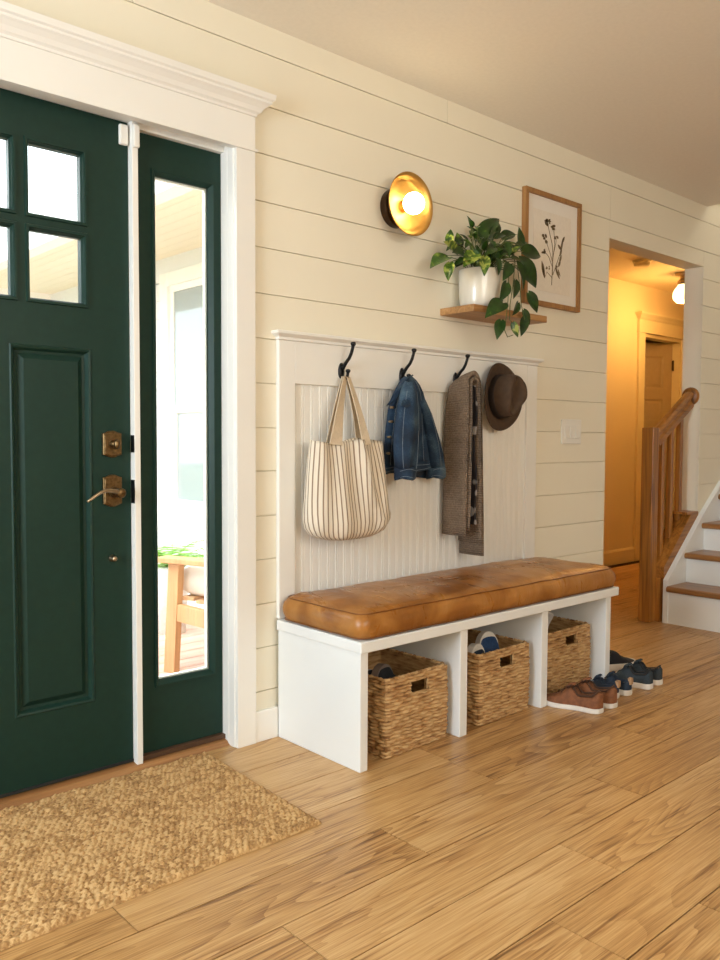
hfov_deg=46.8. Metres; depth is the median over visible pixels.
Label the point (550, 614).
shoe
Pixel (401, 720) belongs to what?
seagrass basket
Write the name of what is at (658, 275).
ceiling
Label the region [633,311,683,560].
door frame
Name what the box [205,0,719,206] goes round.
ceiling
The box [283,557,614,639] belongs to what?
bench cushion
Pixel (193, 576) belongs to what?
seat cushion
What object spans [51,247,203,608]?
wall
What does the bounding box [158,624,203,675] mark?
floor
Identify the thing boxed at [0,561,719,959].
floor
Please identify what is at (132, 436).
strike plate
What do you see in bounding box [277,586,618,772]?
bench
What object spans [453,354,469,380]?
coat hook
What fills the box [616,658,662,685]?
shoe
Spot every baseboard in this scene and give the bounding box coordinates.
[256,706,277,742]
[603,547,633,565]
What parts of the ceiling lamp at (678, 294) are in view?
glass globe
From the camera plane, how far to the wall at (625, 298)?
7.17 m
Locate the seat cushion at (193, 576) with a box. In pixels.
[183,565,203,595]
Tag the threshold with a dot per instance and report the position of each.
(212, 742)
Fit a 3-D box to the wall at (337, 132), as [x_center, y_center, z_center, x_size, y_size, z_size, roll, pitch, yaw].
[1.097,-1.106,4.259,10.600,3.950,0.120,-2,4,-42]
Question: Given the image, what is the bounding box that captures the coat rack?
[271,329,543,618]
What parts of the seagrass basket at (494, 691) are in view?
corner post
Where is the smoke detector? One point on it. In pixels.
(639, 263)
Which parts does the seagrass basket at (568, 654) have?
corner post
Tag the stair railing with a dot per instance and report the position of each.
(659, 547)
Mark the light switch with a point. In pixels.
(570, 429)
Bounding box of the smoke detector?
[632,259,651,267]
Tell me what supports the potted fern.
on the floor at (192, 640)
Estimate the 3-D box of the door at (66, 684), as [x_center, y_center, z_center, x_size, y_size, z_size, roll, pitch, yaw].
[-1.056,-0.086,2.361,0.884,2.048,0.118,-2,4,-42]
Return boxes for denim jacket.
[384,375,445,480]
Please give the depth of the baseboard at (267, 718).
2.97 m
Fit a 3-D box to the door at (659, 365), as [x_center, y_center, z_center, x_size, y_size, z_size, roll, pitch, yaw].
[2.631,-0.298,7.811,0.659,1.975,0.050,0,3,-14]
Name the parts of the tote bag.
handle, handle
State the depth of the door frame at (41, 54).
2.71 m
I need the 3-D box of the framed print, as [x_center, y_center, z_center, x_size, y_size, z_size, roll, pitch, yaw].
[0.927,-1.099,4.006,0.456,0.534,0.025,-2,4,-42]
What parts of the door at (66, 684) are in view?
lever, thumb turn post, handle plate, knob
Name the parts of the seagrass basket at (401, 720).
corner post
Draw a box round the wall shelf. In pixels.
[440,304,546,325]
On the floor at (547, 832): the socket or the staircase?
the staircase
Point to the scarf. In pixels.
(463, 500)
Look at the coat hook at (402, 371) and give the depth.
3.31 m
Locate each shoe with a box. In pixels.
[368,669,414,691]
[371,663,394,678]
[467,643,484,653]
[475,631,501,666]
[547,682,603,713]
[548,611,553,626]
[558,677,617,708]
[592,674,620,698]
[604,671,632,695]
[609,650,634,670]
[614,663,652,689]
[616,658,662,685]
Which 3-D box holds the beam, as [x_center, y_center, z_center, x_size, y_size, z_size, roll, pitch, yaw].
[-2.131,-1.419,4.407,2.762,0.310,6.031,0,3,0]
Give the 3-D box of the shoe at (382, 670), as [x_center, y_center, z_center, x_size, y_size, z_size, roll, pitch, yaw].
[0.101,0.745,2.907,0.097,0.199,0.108,2,4,35]
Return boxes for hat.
[484,363,526,430]
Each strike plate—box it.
[131,435,133,451]
[131,480,134,502]
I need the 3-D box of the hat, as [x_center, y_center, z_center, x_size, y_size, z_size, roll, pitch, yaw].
[0.656,-0.370,3.681,0.268,0.304,0.122,-2,4,-43]
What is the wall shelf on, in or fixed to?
attached to the wall at (337, 132)
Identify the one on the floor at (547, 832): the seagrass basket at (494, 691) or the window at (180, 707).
the seagrass basket at (494, 691)
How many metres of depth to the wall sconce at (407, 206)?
3.25 m
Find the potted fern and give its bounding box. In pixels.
[158,540,203,634]
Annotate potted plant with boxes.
[430,216,540,338]
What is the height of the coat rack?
1.058 m
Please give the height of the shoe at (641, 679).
0.101 m
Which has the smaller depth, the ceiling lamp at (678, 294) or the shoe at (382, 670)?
the shoe at (382, 670)
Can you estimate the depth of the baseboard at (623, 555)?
7.19 m
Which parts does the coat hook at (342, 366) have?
hook plate, arm, arm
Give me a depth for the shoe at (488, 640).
3.32 m
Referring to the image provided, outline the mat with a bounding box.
[0,751,321,950]
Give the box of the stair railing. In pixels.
[638,387,699,622]
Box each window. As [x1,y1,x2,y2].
[138,133,222,753]
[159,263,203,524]
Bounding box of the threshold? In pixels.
[0,732,229,809]
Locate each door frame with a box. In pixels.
[0,0,276,764]
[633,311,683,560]
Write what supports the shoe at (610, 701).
on the floor at (547, 832)
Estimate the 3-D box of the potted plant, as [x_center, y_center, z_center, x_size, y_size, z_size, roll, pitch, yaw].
[0.558,-0.857,3.519,0.734,0.553,0.252,-2,4,-42]
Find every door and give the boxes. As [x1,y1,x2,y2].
[0,88,133,798]
[644,342,673,529]
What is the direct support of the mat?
on the floor at (547, 832)
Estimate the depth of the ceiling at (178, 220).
5.49 m
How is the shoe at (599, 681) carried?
on the floor at (547, 832)
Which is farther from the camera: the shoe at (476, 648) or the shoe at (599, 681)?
the shoe at (599, 681)
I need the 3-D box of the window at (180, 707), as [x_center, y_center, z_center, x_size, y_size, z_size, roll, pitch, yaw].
[-0.615,-0.107,2.804,0.320,2.012,0.051,-2,4,-42]
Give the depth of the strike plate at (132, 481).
2.67 m
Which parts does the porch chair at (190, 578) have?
leg, arm, rail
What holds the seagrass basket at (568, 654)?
on the floor at (547, 832)
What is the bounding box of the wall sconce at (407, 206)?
[380,171,432,235]
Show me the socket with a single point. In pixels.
(402, 209)
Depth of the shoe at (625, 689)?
3.51 m
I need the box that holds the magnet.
[133,124,139,147]
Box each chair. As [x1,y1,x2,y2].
[158,555,203,672]
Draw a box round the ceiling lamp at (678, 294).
[672,271,684,303]
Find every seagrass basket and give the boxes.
[367,648,447,758]
[467,629,529,725]
[547,616,590,693]
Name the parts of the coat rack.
cap rail, hook rail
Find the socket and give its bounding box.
[399,200,405,212]
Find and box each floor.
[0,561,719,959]
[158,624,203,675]
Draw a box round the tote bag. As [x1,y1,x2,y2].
[303,376,390,540]
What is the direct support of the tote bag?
hanging from the coat hook at (342, 366)
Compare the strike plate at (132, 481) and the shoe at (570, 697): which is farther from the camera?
the shoe at (570, 697)
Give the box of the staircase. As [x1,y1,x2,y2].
[662,480,719,632]
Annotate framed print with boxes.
[521,185,581,312]
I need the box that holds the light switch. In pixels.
[561,419,580,443]
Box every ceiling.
[0,189,201,293]
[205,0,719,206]
[609,248,684,292]
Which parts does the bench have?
panel, panel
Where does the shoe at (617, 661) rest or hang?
on the floor at (547, 832)
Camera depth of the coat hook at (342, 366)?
3.10 m
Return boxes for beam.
[0,181,192,299]
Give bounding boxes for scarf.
[442,371,483,555]
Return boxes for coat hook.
[338,342,355,379]
[399,348,416,380]
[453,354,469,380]
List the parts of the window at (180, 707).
glass pane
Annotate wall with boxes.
[2,0,719,710]
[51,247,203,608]
[603,277,683,550]
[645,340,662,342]

